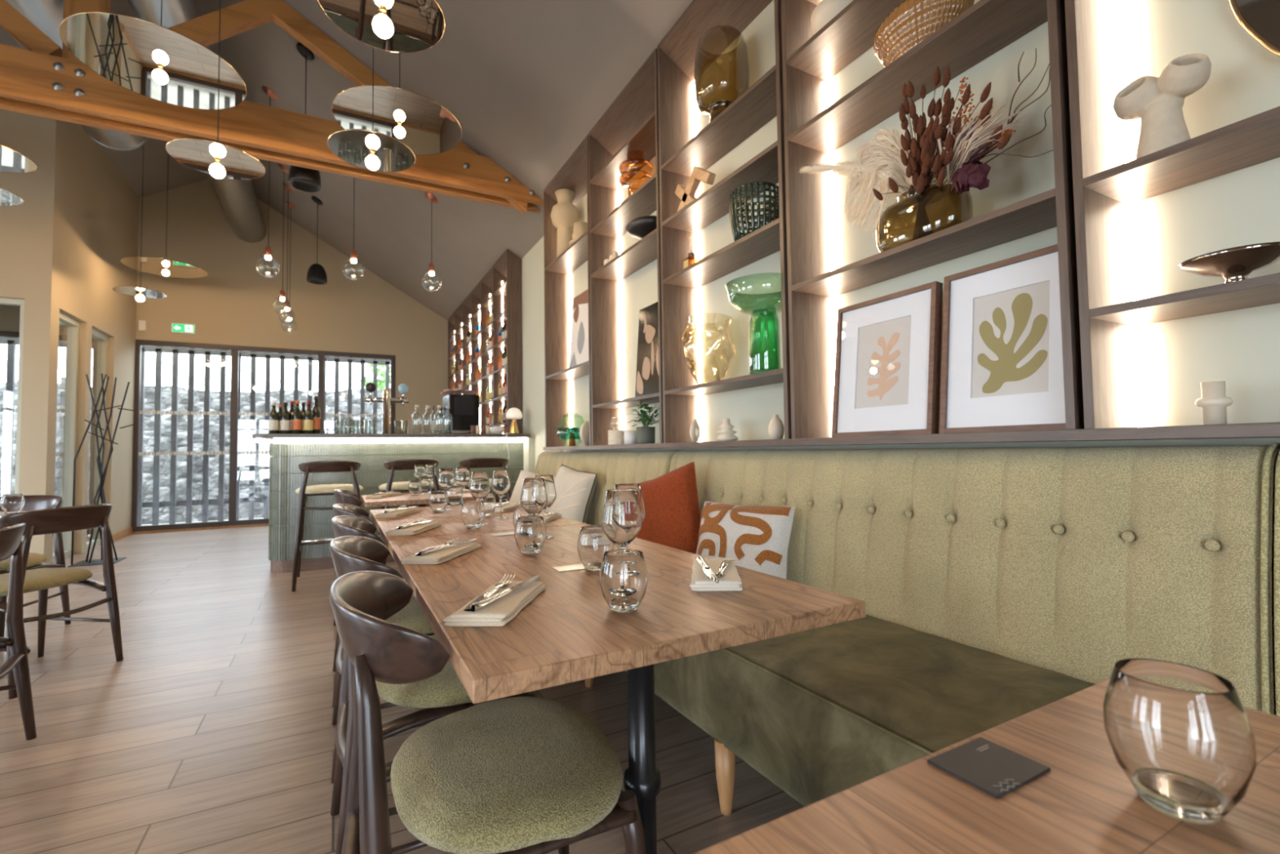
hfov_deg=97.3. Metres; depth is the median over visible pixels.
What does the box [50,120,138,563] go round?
wall
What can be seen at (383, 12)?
socket
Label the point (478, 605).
knife
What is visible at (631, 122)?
shelving unit
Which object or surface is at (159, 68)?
socket
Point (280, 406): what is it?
wine bottle
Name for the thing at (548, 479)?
bowl
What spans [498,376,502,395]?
liquor bottle
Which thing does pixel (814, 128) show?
shelving unit
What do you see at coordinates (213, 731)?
floor
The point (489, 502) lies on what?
tumbler
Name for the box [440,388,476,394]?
tray
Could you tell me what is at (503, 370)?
shelf
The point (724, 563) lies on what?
fork
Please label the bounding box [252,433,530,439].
countertop
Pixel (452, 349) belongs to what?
liquor bottle
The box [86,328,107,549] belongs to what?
door
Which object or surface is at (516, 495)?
cushion
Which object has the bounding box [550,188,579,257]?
vase
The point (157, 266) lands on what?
pendant
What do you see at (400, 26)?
pendant
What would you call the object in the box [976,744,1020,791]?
print
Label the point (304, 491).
bar stool
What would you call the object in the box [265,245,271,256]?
socket
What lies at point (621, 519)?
wine glass
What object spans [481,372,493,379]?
shelf
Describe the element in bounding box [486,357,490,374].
liquor bottle
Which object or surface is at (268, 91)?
glass pendant
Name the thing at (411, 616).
dining chair
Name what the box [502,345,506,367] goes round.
liquor bottle
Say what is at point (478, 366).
liquor bottle
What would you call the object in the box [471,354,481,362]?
shelf
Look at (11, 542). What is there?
dining chair
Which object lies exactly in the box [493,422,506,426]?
shelf
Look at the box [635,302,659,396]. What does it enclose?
print
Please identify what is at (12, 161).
pendant
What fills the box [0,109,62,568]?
wall
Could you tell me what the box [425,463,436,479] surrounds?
bowl
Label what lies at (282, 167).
glass pendant
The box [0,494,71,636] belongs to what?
dining chair
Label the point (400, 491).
knife
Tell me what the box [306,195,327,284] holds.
speaker
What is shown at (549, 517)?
napkin
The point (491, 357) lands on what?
liquor bottle
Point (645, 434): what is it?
potted plant
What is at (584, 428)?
vase
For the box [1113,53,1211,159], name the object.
vase
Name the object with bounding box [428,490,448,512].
tumbler
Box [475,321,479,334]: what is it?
liquor bottle
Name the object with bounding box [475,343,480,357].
liquor bottle
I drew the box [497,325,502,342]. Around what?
liquor bottle
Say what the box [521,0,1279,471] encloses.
wall
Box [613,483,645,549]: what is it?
wine glass
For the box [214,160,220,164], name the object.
socket
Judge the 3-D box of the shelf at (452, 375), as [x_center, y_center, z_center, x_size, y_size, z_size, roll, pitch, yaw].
[-2.993,-0.838,9.199,0.165,0.018,0.593,0,-3,-28]
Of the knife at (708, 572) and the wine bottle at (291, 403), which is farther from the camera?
the wine bottle at (291, 403)
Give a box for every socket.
[157,66,163,71]
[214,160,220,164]
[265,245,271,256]
[280,289,284,297]
[284,300,289,307]
[287,311,291,317]
[351,249,356,259]
[369,151,375,155]
[378,8,386,16]
[428,262,434,271]
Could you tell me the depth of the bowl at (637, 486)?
1.31 m
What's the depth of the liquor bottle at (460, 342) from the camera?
8.83 m
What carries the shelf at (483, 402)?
attached to the shelving unit at (500, 287)
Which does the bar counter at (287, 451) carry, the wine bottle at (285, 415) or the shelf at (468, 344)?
the wine bottle at (285, 415)
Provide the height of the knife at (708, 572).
0.012 m
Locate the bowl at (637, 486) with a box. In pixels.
[613,483,645,522]
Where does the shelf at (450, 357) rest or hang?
attached to the shelving unit at (500, 287)
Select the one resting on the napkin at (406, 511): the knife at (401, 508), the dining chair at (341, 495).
the knife at (401, 508)
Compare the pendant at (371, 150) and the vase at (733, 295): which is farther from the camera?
the pendant at (371, 150)
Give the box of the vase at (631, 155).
[618,150,653,196]
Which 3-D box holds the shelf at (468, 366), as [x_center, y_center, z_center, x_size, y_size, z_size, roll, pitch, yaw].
[-2.408,-0.890,8.114,0.165,0.018,0.593,0,-3,-28]
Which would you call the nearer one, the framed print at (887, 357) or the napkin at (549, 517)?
the framed print at (887, 357)
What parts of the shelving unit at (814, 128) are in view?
panel, shelf, shelf, shelf, shelf, panel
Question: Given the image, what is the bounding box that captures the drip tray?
[450,430,475,433]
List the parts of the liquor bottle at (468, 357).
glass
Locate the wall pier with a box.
[522,437,534,473]
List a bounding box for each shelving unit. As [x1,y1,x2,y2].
[448,248,522,433]
[543,134,591,447]
[588,48,663,445]
[657,0,791,443]
[780,0,1084,438]
[1064,0,1279,428]
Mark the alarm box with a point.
(142, 324)
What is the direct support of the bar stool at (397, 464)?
on the floor
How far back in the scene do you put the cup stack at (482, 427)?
5.93 m
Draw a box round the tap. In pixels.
[364,382,408,433]
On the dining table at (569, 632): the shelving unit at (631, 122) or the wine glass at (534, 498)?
the wine glass at (534, 498)
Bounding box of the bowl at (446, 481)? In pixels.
[437,467,454,492]
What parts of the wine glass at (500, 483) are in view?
stem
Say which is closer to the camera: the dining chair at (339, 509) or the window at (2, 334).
the dining chair at (339, 509)
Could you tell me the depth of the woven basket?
1.77 m
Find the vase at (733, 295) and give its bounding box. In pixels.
[724,281,782,373]
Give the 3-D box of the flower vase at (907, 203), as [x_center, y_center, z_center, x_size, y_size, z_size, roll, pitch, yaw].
[0.913,-0.666,1.826,0.153,0.172,0.301,0,-3,-28]
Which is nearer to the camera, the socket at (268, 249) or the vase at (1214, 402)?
the vase at (1214, 402)
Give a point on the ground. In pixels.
(254, 517)
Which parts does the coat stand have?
rod, rod, rod, rod, rod, rod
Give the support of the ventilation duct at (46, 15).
attached to the roof truss
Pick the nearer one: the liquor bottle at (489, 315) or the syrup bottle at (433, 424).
the syrup bottle at (433, 424)
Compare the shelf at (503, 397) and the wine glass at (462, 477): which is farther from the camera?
the shelf at (503, 397)
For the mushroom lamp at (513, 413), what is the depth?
5.84 m
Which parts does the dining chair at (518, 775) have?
rail, leg, leg, rail, backrest, seat, leg, rail, leg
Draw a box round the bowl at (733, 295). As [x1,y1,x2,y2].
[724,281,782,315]
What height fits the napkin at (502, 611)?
0.019 m
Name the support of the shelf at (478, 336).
attached to the shelving unit at (500, 287)
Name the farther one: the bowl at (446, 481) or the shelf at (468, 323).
the shelf at (468, 323)
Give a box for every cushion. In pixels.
[508,470,555,512]
[548,464,597,523]
[635,461,701,554]
[696,501,795,579]
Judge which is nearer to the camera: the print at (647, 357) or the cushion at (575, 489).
the print at (647, 357)
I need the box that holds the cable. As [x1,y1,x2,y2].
[499,432,510,501]
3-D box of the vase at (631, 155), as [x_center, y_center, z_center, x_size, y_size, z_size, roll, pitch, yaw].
[-0.025,-1.582,3.611,0.220,0.330,0.220,0,-3,-28]
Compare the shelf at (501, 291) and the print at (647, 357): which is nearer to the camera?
the print at (647, 357)
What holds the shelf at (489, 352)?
attached to the shelving unit at (500, 287)
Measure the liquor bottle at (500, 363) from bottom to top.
0.240 m
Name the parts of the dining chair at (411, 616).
leg, leg, rail, backrest, seat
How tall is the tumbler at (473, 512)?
0.103 m
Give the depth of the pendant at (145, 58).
3.13 m
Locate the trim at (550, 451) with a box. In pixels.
[544,381,561,452]
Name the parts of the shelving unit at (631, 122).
panel, panel, shelf, shelf, shelf, shelf, panel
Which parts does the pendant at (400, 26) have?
bulb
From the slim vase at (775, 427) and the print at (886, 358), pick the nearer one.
the print at (886, 358)
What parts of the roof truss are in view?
king post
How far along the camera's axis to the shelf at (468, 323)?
8.22 m
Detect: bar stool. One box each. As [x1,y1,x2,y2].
[291,460,363,591]
[378,458,439,564]
[453,457,511,503]
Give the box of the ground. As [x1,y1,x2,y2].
[53,517,263,537]
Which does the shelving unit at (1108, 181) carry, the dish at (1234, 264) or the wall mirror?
the dish at (1234, 264)
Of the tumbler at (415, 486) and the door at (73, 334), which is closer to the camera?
the tumbler at (415, 486)
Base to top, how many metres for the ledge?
0.028 m
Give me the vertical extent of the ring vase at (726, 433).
0.110 m
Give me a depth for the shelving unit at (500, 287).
6.77 m
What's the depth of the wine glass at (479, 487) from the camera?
2.24 m
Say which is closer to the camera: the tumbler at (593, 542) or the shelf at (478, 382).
the tumbler at (593, 542)
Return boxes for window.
[0,330,97,537]
[131,339,395,531]
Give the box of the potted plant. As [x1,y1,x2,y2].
[626,401,659,444]
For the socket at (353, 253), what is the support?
attached to the glass pendant at (353, 253)
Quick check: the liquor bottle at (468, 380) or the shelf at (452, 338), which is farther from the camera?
the shelf at (452, 338)
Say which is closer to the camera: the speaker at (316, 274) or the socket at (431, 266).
the socket at (431, 266)
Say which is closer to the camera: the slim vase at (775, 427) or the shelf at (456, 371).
the slim vase at (775, 427)
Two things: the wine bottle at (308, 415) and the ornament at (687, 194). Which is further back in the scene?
the wine bottle at (308, 415)
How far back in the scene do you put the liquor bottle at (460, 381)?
8.81 m
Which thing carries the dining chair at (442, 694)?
on the floor
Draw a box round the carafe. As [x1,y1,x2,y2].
[345,413,356,433]
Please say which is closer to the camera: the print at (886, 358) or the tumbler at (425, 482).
the print at (886, 358)
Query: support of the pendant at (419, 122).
hanging from the ceiling
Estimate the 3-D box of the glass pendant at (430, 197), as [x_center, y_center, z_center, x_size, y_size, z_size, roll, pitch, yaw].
[-2.191,-1.941,5.928,0.196,1.038,0.196,0,-3,-28]
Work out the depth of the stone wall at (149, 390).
9.97 m
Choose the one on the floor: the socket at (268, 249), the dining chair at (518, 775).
the dining chair at (518, 775)
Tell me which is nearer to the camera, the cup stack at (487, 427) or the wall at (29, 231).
the wall at (29, 231)
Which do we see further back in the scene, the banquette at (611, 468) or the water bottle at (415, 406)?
the water bottle at (415, 406)
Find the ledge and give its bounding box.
[542,422,1279,450]
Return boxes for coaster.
[927,737,1050,798]
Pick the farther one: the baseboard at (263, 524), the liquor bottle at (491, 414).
the baseboard at (263, 524)
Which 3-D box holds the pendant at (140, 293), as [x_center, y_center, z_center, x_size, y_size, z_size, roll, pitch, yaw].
[-5.171,-2.451,5.858,0.425,2.322,0.425,0,-3,-28]
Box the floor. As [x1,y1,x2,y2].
[0,525,804,853]
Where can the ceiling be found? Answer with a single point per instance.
(525, 82)
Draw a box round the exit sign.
[171,322,195,334]
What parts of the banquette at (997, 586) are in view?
leg, leg, seat, backrest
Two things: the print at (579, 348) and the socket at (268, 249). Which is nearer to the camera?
the print at (579, 348)
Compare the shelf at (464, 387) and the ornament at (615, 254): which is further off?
the shelf at (464, 387)
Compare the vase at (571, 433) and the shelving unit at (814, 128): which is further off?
the vase at (571, 433)
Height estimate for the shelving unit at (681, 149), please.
2.240 m
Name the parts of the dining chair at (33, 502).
leg, seat, backrest, rail, leg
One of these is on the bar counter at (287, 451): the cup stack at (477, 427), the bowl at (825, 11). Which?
the cup stack at (477, 427)
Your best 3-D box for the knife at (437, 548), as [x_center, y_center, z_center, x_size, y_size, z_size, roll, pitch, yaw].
[-0.537,0.338,1.604,0.022,0.012,0.256,-2,-2,19]
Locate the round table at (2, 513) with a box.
[0,511,31,653]
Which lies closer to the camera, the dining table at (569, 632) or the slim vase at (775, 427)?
the dining table at (569, 632)
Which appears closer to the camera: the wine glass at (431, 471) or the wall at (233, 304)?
the wine glass at (431, 471)
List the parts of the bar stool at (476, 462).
leg, seat, backrest, leg, rail, leg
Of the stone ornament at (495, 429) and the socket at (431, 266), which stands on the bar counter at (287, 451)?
the stone ornament at (495, 429)
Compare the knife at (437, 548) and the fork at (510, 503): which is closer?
the knife at (437, 548)
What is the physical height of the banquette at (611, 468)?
1.026 m
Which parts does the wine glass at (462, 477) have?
stem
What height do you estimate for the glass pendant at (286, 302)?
1.850 m
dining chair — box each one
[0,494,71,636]
[0,503,123,698]
[0,522,36,740]
[328,570,645,853]
[329,535,537,853]
[330,515,435,782]
[332,503,404,706]
[333,488,391,626]
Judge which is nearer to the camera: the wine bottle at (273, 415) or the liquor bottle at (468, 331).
the wine bottle at (273, 415)
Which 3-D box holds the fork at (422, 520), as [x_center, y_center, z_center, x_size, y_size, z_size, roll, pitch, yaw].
[-0.862,0.365,2.126,0.030,0.015,0.228,-1,-2,0]
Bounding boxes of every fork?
[382,505,405,513]
[395,518,425,528]
[414,537,460,555]
[463,573,515,611]
[495,502,520,506]
[707,559,735,578]
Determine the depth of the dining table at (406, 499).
3.54 m
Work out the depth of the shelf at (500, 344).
6.56 m
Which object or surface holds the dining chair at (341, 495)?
on the floor
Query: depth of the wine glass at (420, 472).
3.94 m
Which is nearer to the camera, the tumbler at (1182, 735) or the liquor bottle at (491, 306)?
the tumbler at (1182, 735)
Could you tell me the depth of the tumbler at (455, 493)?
3.09 m
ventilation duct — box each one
[4,0,148,151]
[128,0,266,242]
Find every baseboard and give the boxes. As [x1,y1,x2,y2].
[111,527,132,541]
[132,523,268,533]
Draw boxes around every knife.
[373,490,400,494]
[384,506,416,513]
[398,518,439,528]
[418,537,477,555]
[470,574,539,611]
[495,501,509,506]
[695,555,719,582]
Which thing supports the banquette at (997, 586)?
on the floor
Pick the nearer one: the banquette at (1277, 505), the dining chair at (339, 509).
the banquette at (1277, 505)
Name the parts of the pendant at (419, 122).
bulb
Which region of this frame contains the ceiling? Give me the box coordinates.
[0,0,693,320]
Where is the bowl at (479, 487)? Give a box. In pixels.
[469,471,490,500]
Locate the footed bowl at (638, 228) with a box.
[625,215,656,239]
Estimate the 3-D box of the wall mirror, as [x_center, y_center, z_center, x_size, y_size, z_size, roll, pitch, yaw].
[1.457,-1.196,1.095,0.012,0.871,0.514,0,-3,-28]
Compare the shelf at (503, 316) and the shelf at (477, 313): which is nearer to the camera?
the shelf at (503, 316)
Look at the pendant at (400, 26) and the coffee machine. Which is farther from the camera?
the coffee machine
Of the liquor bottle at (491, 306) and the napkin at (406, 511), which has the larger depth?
the liquor bottle at (491, 306)
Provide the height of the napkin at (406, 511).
0.019 m
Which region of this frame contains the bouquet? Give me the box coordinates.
[800,48,1053,240]
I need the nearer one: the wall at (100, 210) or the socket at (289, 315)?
the wall at (100, 210)
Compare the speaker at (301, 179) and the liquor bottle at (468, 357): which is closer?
the speaker at (301, 179)
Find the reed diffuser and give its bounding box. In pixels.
[682,231,697,268]
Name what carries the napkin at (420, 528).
on the dining table at (451, 525)
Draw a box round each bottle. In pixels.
[268,401,278,433]
[277,404,282,433]
[280,402,290,433]
[288,401,293,433]
[292,400,302,433]
[300,402,305,433]
[303,400,313,433]
[311,395,320,433]
[414,404,422,433]
[430,405,436,433]
[436,406,443,430]
[451,344,454,355]
[458,337,462,349]
[458,357,462,369]
[458,375,462,388]
[466,326,471,342]
[466,350,471,364]
[466,368,470,385]
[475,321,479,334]
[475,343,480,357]
[475,365,481,380]
[479,390,481,403]
[485,311,491,326]
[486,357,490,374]
[486,381,492,399]
[486,407,490,425]
[488,305,493,323]
[488,328,493,348]
[488,356,493,373]
[488,380,493,399]
[488,407,493,425]
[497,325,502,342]
[497,351,502,368]
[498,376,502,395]
[498,402,502,423]
[502,319,506,339]
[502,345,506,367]
[502,375,506,395]
[502,400,506,422]
[504,422,506,433]
[682,256,697,268]
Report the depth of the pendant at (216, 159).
2.98 m
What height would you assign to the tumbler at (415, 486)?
0.103 m
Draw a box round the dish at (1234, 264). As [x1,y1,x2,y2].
[1177,241,1279,283]
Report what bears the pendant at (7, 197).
hanging from the ceiling
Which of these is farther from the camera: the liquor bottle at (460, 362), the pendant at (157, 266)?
the liquor bottle at (460, 362)
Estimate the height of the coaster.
0.004 m
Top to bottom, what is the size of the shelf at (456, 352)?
0.018 m
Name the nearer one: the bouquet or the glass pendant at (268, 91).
the bouquet
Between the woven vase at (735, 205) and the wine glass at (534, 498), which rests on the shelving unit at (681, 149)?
the woven vase at (735, 205)
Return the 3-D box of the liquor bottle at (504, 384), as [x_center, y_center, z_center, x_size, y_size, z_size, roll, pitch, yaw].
[-1.561,-0.470,6.530,0.069,0.250,0.069,0,-3,-28]
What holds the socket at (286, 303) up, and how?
attached to the glass pendant at (286, 302)
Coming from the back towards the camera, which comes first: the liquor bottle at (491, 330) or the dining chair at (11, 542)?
the liquor bottle at (491, 330)
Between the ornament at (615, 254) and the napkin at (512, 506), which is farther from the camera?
the ornament at (615, 254)
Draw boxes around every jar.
[607,417,625,444]
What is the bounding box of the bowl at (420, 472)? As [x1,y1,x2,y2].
[413,464,426,479]
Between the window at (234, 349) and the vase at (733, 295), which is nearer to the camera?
the vase at (733, 295)
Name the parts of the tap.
cross arm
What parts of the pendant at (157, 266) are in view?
bulb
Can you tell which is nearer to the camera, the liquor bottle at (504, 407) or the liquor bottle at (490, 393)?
the liquor bottle at (504, 407)
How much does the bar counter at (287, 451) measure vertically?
1.208 m
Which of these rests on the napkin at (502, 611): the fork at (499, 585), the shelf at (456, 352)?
the fork at (499, 585)
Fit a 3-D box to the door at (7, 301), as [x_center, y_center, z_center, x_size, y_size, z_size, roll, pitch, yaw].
[-6.379,0.057,5.007,1.320,2.530,0.080,0,-3,-28]
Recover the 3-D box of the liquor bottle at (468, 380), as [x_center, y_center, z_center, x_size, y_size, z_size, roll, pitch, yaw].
[-2.513,-0.715,8.300,0.076,0.270,0.076,-2,-2,21]
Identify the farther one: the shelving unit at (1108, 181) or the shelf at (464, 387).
the shelf at (464, 387)
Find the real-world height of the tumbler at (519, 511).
0.103 m
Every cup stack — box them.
[471,425,475,433]
[475,425,479,433]
[480,425,484,433]
[485,425,489,433]
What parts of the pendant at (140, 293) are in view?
bulb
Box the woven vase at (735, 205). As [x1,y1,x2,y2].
[728,182,779,241]
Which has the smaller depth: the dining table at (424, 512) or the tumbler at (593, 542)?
the tumbler at (593, 542)
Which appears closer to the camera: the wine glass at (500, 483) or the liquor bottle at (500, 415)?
the wine glass at (500, 483)
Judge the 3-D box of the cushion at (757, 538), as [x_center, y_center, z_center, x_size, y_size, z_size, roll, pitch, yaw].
[0.408,0.475,2.262,0.432,0.327,0.178,-3,-3,41]
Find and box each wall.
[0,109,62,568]
[0,177,448,433]
[0,377,382,524]
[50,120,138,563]
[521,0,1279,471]
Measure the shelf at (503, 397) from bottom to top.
0.018 m
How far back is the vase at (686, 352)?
2.88 m
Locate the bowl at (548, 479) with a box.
[534,475,556,511]
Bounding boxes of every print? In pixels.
[568,288,588,368]
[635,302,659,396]
[831,280,942,437]
[866,332,901,399]
[939,244,1066,433]
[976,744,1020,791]
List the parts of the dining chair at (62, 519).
rail, leg, leg, seat, backrest, rail, rail, leg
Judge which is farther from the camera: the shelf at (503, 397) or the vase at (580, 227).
the shelf at (503, 397)
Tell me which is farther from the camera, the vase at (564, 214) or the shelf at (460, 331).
the shelf at (460, 331)
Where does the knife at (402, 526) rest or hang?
on the napkin at (420, 528)
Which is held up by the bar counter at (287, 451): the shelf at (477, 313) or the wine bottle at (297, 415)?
the wine bottle at (297, 415)
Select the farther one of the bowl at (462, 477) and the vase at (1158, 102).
the bowl at (462, 477)
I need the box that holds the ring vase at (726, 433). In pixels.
[715,418,737,440]
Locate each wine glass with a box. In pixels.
[413,464,426,494]
[425,463,436,492]
[437,467,454,510]
[454,466,470,506]
[469,471,490,524]
[491,470,510,519]
[520,477,547,547]
[534,475,556,538]
[601,488,641,549]
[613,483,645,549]
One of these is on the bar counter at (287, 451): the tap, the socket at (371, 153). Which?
the tap
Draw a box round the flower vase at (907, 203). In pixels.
[875,183,973,253]
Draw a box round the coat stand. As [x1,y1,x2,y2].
[67,373,135,567]
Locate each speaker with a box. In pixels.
[288,42,320,192]
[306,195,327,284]
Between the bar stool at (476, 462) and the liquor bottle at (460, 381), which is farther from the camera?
the liquor bottle at (460, 381)
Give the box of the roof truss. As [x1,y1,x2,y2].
[0,0,543,214]
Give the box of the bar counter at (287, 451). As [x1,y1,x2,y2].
[252,433,530,573]
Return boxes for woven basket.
[873,0,974,67]
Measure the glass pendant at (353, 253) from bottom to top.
1.435 m
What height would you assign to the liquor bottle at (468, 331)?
0.280 m
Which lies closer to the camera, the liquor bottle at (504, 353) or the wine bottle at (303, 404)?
the wine bottle at (303, 404)
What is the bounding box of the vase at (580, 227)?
[568,221,587,246]
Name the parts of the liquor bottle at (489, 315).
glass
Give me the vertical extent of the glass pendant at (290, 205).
1.856 m
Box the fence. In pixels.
[0,337,390,536]
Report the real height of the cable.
0.920 m
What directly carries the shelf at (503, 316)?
attached to the shelving unit at (500, 287)
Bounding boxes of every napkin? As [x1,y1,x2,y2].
[365,492,402,497]
[373,507,419,518]
[384,520,442,535]
[400,542,481,564]
[443,580,546,626]
[493,503,520,511]
[538,512,562,522]
[689,558,742,591]
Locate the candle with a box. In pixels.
[623,430,637,444]
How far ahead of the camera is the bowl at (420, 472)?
3.94 m
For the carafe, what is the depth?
5.53 m
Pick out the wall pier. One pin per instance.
(528, 452)
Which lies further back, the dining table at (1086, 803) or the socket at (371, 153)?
the socket at (371, 153)
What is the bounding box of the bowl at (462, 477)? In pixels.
[454,466,470,488]
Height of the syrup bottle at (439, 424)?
0.300 m
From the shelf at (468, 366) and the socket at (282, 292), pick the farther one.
the shelf at (468, 366)
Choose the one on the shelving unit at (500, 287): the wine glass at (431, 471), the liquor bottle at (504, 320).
the liquor bottle at (504, 320)
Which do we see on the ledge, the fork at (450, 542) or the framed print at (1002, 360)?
the framed print at (1002, 360)
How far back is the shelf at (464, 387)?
8.21 m
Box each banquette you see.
[534,449,677,524]
[584,443,1279,815]
[1274,450,1279,715]
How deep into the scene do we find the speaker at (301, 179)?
4.60 m
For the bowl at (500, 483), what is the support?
on the wine glass at (500, 483)
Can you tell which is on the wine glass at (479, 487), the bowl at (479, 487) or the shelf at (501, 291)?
the bowl at (479, 487)
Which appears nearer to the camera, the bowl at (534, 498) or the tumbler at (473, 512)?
the bowl at (534, 498)
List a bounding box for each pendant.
[0,144,36,173]
[0,186,22,205]
[58,0,246,110]
[111,144,167,302]
[120,164,207,278]
[165,0,265,179]
[255,85,279,277]
[272,163,291,314]
[278,182,295,324]
[280,200,297,333]
[317,0,444,53]
[327,47,415,172]
[331,53,462,155]
[342,182,364,280]
[422,191,441,291]
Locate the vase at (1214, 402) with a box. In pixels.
[1195,381,1233,424]
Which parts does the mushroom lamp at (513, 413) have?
lamp shade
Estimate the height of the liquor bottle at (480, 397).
0.260 m
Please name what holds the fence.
on the ground
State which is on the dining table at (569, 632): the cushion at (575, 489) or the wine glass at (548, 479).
the wine glass at (548, 479)
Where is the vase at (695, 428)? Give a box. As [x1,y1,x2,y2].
[689,418,700,441]
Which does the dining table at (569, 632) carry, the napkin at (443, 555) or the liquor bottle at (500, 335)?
the napkin at (443, 555)
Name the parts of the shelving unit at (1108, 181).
panel, shelf, shelf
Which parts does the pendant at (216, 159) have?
bulb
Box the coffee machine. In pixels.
[442,393,479,433]
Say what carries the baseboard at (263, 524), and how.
attached to the wall at (233, 304)
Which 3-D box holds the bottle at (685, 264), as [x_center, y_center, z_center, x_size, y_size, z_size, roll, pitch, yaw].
[0.276,-0.860,3.021,0.070,0.085,0.070,0,-3,-28]
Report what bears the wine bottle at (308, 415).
on the bar counter at (287, 451)
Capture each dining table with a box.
[360,491,475,506]
[369,502,514,526]
[376,511,586,546]
[387,524,866,853]
[694,678,1279,853]
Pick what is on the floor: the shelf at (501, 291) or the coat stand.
the coat stand
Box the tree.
[356,364,390,389]
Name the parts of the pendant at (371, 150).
bulb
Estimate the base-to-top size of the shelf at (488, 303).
0.018 m
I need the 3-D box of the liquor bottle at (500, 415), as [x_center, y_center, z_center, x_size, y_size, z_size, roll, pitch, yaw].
[-1.627,-0.159,6.647,0.076,0.260,0.076,0,-3,-28]
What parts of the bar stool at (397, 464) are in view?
leg, seat, rail, backrest, leg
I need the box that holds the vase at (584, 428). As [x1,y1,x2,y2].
[579,420,589,445]
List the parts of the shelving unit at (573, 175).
panel, panel, shelf, shelf, panel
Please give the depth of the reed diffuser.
3.02 m
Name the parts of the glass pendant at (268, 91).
lamp shade, bulb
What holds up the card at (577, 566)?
on the dining table at (569, 632)
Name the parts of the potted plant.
pot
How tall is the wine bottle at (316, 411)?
0.370 m
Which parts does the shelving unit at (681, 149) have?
panel, panel, shelf, shelf, shelf, shelf, panel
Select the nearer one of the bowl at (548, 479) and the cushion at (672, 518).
the bowl at (548, 479)
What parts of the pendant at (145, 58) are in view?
bulb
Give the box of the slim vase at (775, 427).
[768,414,784,439]
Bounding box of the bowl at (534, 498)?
[520,477,547,515]
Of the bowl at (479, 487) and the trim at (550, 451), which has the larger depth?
the trim at (550, 451)
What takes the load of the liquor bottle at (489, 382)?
on the shelving unit at (500, 287)
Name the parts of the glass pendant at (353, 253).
lamp shade, bulb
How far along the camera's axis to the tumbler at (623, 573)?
0.99 m
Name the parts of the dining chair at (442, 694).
leg, rail, leg, backrest, seat, rail, leg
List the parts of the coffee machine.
panel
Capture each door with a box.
[0,297,24,570]
[52,311,79,562]
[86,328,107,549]
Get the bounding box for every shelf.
[448,333,454,341]
[448,353,454,359]
[448,373,454,377]
[454,325,462,333]
[454,346,462,354]
[454,367,462,373]
[462,316,471,326]
[462,339,471,347]
[462,361,471,368]
[462,383,471,389]
[471,306,480,317]
[471,331,481,340]
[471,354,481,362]
[471,377,481,385]
[481,293,493,307]
[481,320,493,332]
[481,346,493,355]
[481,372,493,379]
[481,399,493,404]
[493,280,506,296]
[493,308,506,322]
[493,337,506,348]
[493,364,506,373]
[493,394,506,400]
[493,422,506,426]
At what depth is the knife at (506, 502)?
2.87 m
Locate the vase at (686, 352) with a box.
[681,316,735,384]
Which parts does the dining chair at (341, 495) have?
backrest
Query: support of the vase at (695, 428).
on the ledge
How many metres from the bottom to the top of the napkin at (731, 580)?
0.019 m
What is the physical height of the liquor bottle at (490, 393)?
0.260 m
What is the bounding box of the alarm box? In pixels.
[138,320,146,330]
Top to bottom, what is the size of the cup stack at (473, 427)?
0.100 m
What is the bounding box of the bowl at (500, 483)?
[491,470,510,497]
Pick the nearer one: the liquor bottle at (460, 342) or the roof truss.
the roof truss
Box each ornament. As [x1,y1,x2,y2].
[488,426,505,433]
[604,251,622,265]
[675,166,715,211]
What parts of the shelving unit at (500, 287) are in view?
panel, panel, panel, panel, panel, panel, panel, panel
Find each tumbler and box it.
[0,493,25,514]
[408,480,422,495]
[421,477,430,492]
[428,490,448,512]
[447,485,462,505]
[461,500,485,528]
[475,493,495,517]
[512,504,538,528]
[514,515,546,555]
[577,524,613,571]
[599,549,648,613]
[1102,657,1257,824]
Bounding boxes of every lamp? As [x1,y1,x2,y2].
[505,407,522,433]
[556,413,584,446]
[693,25,749,122]
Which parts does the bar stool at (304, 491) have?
leg, leg, rail, rail, rail, seat, backrest, leg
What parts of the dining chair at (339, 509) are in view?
leg, leg, backrest, seat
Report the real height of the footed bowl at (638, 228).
0.152 m
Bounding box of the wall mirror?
[1228,0,1279,56]
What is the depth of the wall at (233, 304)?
8.42 m
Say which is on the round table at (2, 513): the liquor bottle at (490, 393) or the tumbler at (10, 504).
the tumbler at (10, 504)
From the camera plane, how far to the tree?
13.98 m
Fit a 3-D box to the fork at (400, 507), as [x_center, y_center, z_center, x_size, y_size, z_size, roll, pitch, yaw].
[-1.165,0.391,2.672,0.030,0.015,0.228,-1,-2,-2]

